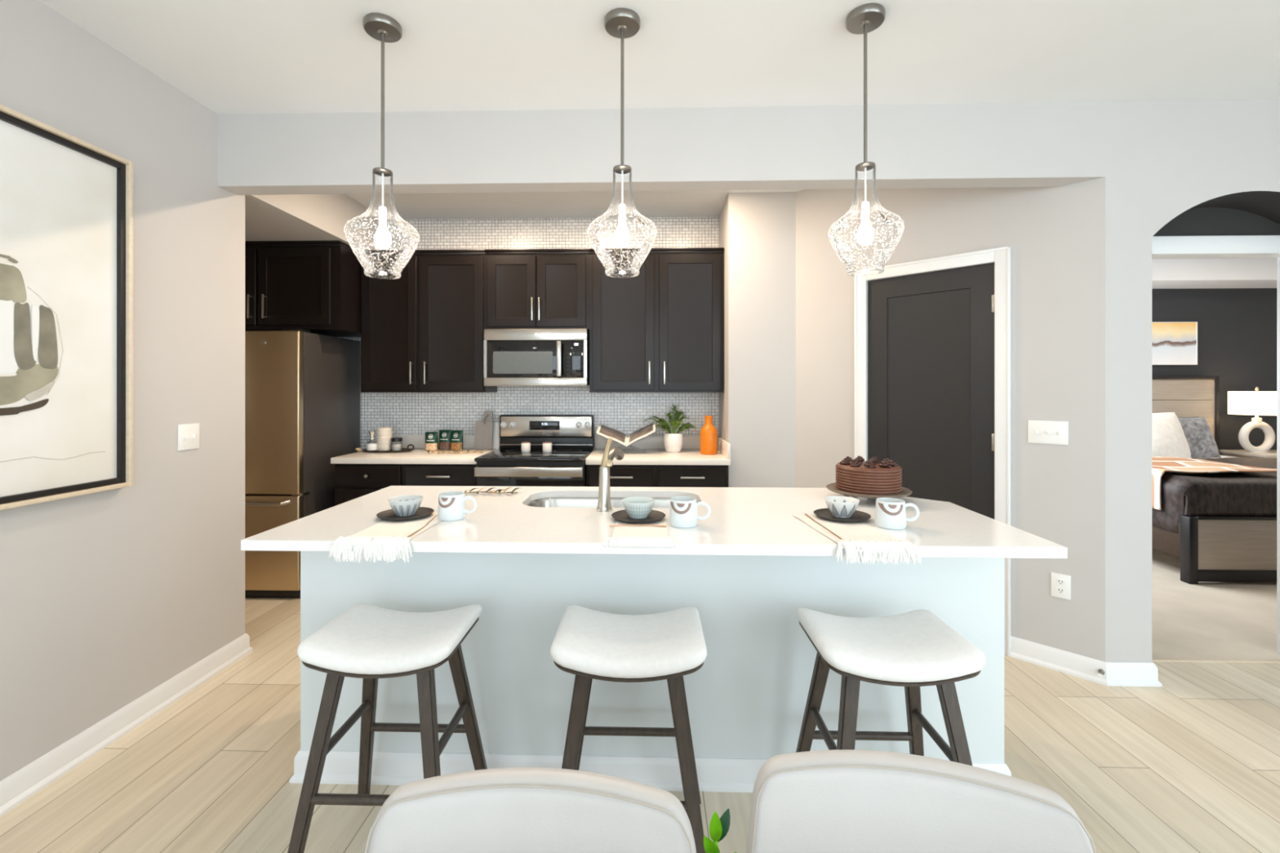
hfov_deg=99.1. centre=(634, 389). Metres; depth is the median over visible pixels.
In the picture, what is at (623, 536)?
napkin
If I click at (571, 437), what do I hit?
range
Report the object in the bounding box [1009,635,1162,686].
baseboard
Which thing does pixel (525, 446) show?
shaker
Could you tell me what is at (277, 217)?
ceiling
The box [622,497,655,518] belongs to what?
bowl
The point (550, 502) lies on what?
sink
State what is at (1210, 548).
bed
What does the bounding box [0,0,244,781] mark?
wall
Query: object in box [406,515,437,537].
stick
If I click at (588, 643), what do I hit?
seat cushion
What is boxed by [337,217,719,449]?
wall
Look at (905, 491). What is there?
cake stand
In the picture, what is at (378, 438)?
bowl
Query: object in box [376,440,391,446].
bowl
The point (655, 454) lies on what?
countertop
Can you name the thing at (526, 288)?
upper cabinet
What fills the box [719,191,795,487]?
wall partition
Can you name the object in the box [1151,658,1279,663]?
threshold
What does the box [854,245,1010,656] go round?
door frame
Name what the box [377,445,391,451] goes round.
bowl
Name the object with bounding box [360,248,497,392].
upper cabinet
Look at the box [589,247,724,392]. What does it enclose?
upper cabinet
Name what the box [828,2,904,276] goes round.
pendant light
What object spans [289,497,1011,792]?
kitchen island
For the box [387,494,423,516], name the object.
bowl
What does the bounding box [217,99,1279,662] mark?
wall
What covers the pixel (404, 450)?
tray
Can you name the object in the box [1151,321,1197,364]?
framed print
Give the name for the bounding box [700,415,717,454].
vase
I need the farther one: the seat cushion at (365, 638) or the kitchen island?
the kitchen island
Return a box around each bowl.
[376,426,391,432]
[376,431,392,437]
[376,436,391,441]
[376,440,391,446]
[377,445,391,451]
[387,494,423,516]
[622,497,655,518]
[824,496,859,517]
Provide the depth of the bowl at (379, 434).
4.07 m
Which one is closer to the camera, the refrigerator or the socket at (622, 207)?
the socket at (622, 207)
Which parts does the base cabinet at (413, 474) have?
handle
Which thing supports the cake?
on the cake stand at (905, 491)
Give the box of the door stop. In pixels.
[1097,669,1104,678]
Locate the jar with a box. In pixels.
[391,437,402,450]
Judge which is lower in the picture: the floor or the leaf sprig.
the floor
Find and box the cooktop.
[474,448,593,462]
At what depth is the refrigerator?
3.57 m
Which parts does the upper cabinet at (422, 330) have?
door, handle, handle, door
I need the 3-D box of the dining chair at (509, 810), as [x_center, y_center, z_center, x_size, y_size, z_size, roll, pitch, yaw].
[-0.163,0.996,0.640,0.562,0.773,0.500,0,0,3]
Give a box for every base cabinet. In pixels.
[334,463,403,506]
[403,463,476,486]
[586,464,656,487]
[656,465,728,487]
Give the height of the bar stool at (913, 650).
0.683 m
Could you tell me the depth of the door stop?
2.54 m
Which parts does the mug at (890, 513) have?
handle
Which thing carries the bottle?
on the tray
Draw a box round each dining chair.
[364,767,696,852]
[746,750,1096,852]
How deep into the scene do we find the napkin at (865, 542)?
1.62 m
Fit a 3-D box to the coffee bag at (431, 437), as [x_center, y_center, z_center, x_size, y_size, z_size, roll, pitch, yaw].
[-1.545,0.394,4.149,0.098,0.142,0.063,0,0,-1]
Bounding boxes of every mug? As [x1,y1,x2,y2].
[437,491,477,521]
[669,496,711,528]
[875,497,919,529]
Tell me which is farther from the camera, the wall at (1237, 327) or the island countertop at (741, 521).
the wall at (1237, 327)
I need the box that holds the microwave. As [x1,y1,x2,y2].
[484,328,589,386]
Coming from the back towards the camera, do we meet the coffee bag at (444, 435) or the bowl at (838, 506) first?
the coffee bag at (444, 435)
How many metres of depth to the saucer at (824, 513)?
1.95 m
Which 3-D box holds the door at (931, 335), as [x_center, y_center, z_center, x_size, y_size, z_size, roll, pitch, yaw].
[1.673,0.349,3.119,0.097,2.037,0.688,0,0,-43]
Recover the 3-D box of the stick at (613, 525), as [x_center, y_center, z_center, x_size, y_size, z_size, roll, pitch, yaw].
[0.012,0.460,1.834,0.192,0.007,0.012,0,0,2]
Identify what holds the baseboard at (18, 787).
attached to the wall at (107, 597)
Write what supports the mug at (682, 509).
on the island countertop at (741, 521)
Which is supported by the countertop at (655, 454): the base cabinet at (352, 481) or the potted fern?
the potted fern
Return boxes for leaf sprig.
[464,487,518,494]
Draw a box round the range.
[474,414,594,486]
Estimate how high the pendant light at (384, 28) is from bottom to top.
0.930 m
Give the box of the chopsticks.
[804,513,843,539]
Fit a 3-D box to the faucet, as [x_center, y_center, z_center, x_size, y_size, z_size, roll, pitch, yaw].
[-0.097,0.328,2.182,0.067,0.273,0.236,0,0,11]
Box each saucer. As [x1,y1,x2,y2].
[376,506,434,520]
[611,509,665,524]
[813,508,871,522]
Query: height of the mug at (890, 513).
0.090 m
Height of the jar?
0.097 m
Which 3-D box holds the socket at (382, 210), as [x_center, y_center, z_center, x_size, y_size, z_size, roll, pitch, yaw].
[-0.931,-0.711,2.017,0.028,0.182,0.028,0,0,2]
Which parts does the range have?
knob, knob, handle, oven door, knob, knob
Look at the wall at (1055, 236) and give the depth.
2.77 m
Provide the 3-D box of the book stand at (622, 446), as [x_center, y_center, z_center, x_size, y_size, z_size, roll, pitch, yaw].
[-0.062,0.412,4.058,0.290,0.105,0.170,0,0,2]
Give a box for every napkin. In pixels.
[328,512,441,563]
[603,512,676,548]
[792,515,920,564]
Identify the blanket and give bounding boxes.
[1151,456,1276,510]
[1151,457,1276,533]
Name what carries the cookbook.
on the book stand at (622, 446)
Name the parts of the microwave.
door glass, handle, control panel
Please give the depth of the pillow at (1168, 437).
5.30 m
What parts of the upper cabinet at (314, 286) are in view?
handle, door, handle, door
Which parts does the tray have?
dish, handle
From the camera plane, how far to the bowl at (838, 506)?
1.93 m
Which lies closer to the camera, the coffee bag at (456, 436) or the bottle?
the bottle
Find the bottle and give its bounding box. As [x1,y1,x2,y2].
[366,431,377,451]
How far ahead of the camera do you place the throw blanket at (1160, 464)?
4.18 m
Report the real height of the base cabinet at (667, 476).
0.875 m
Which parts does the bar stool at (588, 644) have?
leg, leg, seat, leg, leg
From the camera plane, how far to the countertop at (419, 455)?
3.81 m
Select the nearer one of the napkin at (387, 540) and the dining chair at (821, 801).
the dining chair at (821, 801)
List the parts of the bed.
rail, headboard, headboard frame, mattress, footboard frame, footboard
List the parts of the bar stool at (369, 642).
leg, leg, seat, leg, leg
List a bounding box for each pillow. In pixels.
[1151,412,1191,458]
[1177,417,1221,457]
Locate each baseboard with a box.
[0,633,253,816]
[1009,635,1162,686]
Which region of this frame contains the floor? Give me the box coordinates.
[0,548,1279,852]
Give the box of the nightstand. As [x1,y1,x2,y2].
[1219,449,1276,457]
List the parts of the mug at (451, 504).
handle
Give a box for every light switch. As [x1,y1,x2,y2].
[177,422,199,451]
[1027,420,1068,444]
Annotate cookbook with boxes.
[596,421,655,447]
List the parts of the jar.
lid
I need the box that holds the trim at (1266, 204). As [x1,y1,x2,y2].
[1189,191,1279,224]
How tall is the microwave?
0.412 m
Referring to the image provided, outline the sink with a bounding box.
[527,497,697,507]
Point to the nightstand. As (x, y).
(1234, 453)
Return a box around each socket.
[378,173,386,222]
[618,170,626,219]
[861,167,869,217]
[1056,578,1065,585]
[1056,586,1065,594]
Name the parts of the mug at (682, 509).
handle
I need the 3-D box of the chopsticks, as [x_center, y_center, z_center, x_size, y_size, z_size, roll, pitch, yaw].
[0.633,0.461,1.835,0.006,0.006,0.355,0,0,-1]
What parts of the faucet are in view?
lever, spout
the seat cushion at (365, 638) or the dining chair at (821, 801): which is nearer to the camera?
the dining chair at (821, 801)
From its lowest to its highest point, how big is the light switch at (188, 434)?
0.118 m
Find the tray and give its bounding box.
[355,444,414,453]
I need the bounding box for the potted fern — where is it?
[644,403,697,452]
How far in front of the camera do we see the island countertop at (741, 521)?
1.82 m
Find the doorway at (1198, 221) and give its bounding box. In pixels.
[1153,207,1279,235]
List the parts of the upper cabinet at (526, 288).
door, handle, handle, door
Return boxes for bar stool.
[287,603,487,852]
[550,605,706,852]
[795,608,986,766]
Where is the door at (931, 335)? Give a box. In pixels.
[867,263,994,519]
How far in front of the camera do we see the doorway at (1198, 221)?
2.76 m
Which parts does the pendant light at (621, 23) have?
rod, lamp shade, bulb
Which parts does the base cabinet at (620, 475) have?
handle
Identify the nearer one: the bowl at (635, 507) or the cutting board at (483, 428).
the bowl at (635, 507)
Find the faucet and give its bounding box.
[596,438,623,511]
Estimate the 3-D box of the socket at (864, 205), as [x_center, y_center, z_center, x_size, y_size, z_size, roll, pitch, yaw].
[0.833,-0.711,1.968,0.028,0.182,0.028,0,0,2]
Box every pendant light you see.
[344,12,419,279]
[587,7,657,277]
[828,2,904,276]
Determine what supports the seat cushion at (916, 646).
on the bar stool at (913, 650)
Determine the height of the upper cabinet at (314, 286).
0.610 m
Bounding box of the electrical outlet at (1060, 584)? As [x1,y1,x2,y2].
[1050,572,1071,599]
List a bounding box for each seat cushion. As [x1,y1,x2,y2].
[297,603,482,674]
[550,605,706,678]
[795,608,986,682]
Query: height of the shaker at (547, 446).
0.074 m
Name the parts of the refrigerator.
handle, freezer drawer, door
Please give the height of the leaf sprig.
0.024 m
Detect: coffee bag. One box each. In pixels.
[425,431,438,450]
[439,430,450,450]
[450,430,462,450]
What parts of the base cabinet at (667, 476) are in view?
handle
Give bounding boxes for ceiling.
[38,0,1279,219]
[244,194,385,249]
[1151,257,1276,288]
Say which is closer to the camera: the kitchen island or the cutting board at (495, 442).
the kitchen island
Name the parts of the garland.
stem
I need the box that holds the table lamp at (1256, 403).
[1227,386,1276,453]
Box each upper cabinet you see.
[244,240,360,337]
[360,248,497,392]
[484,248,589,330]
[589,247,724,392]
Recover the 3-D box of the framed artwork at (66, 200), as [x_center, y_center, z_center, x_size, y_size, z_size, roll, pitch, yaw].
[-2.056,-0.263,1.483,0.044,1.300,1.420,0,0,2]
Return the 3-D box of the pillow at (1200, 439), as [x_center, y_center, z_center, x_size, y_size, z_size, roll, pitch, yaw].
[5.577,0.486,5.527,0.560,0.399,0.230,0,0,2]
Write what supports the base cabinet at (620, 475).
on the floor
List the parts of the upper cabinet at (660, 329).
door, handle, door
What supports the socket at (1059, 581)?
attached to the electrical outlet at (1060, 584)
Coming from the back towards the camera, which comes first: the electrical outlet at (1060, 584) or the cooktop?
the cooktop
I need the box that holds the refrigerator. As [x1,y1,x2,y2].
[244,328,359,598]
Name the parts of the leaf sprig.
stem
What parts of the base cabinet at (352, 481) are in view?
door, drawer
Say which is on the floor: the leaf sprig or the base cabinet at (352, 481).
the base cabinet at (352, 481)
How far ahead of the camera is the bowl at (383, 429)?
4.07 m
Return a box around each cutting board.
[474,410,493,449]
[492,422,499,448]
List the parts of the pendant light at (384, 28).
lamp shade, rod, bulb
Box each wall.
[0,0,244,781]
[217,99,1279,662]
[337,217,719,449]
[795,177,1105,662]
[1151,288,1276,449]
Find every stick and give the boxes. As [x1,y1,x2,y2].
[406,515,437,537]
[609,524,666,527]
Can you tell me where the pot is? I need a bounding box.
[663,432,683,452]
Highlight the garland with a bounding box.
[427,448,486,453]
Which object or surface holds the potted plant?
on the dining table
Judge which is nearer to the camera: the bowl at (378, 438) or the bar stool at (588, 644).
the bar stool at (588, 644)
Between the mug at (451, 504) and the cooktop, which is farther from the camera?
the cooktop
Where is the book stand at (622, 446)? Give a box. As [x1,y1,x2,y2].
[606,437,645,453]
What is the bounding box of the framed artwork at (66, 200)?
[0,104,133,510]
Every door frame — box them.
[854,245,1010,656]
[1151,235,1279,654]
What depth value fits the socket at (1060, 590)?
2.67 m
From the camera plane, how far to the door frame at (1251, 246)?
2.75 m
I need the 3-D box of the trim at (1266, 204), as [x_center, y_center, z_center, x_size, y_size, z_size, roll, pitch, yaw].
[2.916,-0.822,2.653,0.978,0.214,0.223,0,0,2]
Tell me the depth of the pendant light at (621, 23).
1.99 m
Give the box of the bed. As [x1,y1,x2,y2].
[1151,376,1276,584]
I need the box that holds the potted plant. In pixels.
[703,808,736,852]
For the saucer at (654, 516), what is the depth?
1.93 m
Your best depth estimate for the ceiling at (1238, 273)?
5.56 m
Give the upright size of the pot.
0.140 m
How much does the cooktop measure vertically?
0.023 m
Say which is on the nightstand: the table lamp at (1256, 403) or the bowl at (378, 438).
the table lamp at (1256, 403)
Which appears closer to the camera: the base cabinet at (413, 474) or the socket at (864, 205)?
the socket at (864, 205)
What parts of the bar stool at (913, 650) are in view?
leg, leg, seat, leg, leg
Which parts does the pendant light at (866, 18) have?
rod, bulb, lamp shade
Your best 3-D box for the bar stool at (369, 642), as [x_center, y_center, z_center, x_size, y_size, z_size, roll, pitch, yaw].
[-0.712,1.039,1.637,0.457,0.683,0.434,0,0,2]
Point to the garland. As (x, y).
(473, 451)
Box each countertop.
[240,485,1067,558]
[330,435,497,464]
[585,435,730,465]
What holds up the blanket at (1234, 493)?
on the bed
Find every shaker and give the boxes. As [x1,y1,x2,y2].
[520,441,530,452]
[542,441,551,452]
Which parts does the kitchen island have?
trim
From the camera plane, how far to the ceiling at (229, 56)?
2.22 m
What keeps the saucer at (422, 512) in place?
on the napkin at (387, 540)
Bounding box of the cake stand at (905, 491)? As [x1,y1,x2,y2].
[826,482,912,497]
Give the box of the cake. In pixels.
[835,455,902,494]
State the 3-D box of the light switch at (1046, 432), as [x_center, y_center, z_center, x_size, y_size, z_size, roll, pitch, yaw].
[2.055,0.214,2.713,0.014,0.115,0.162,0,0,-43]

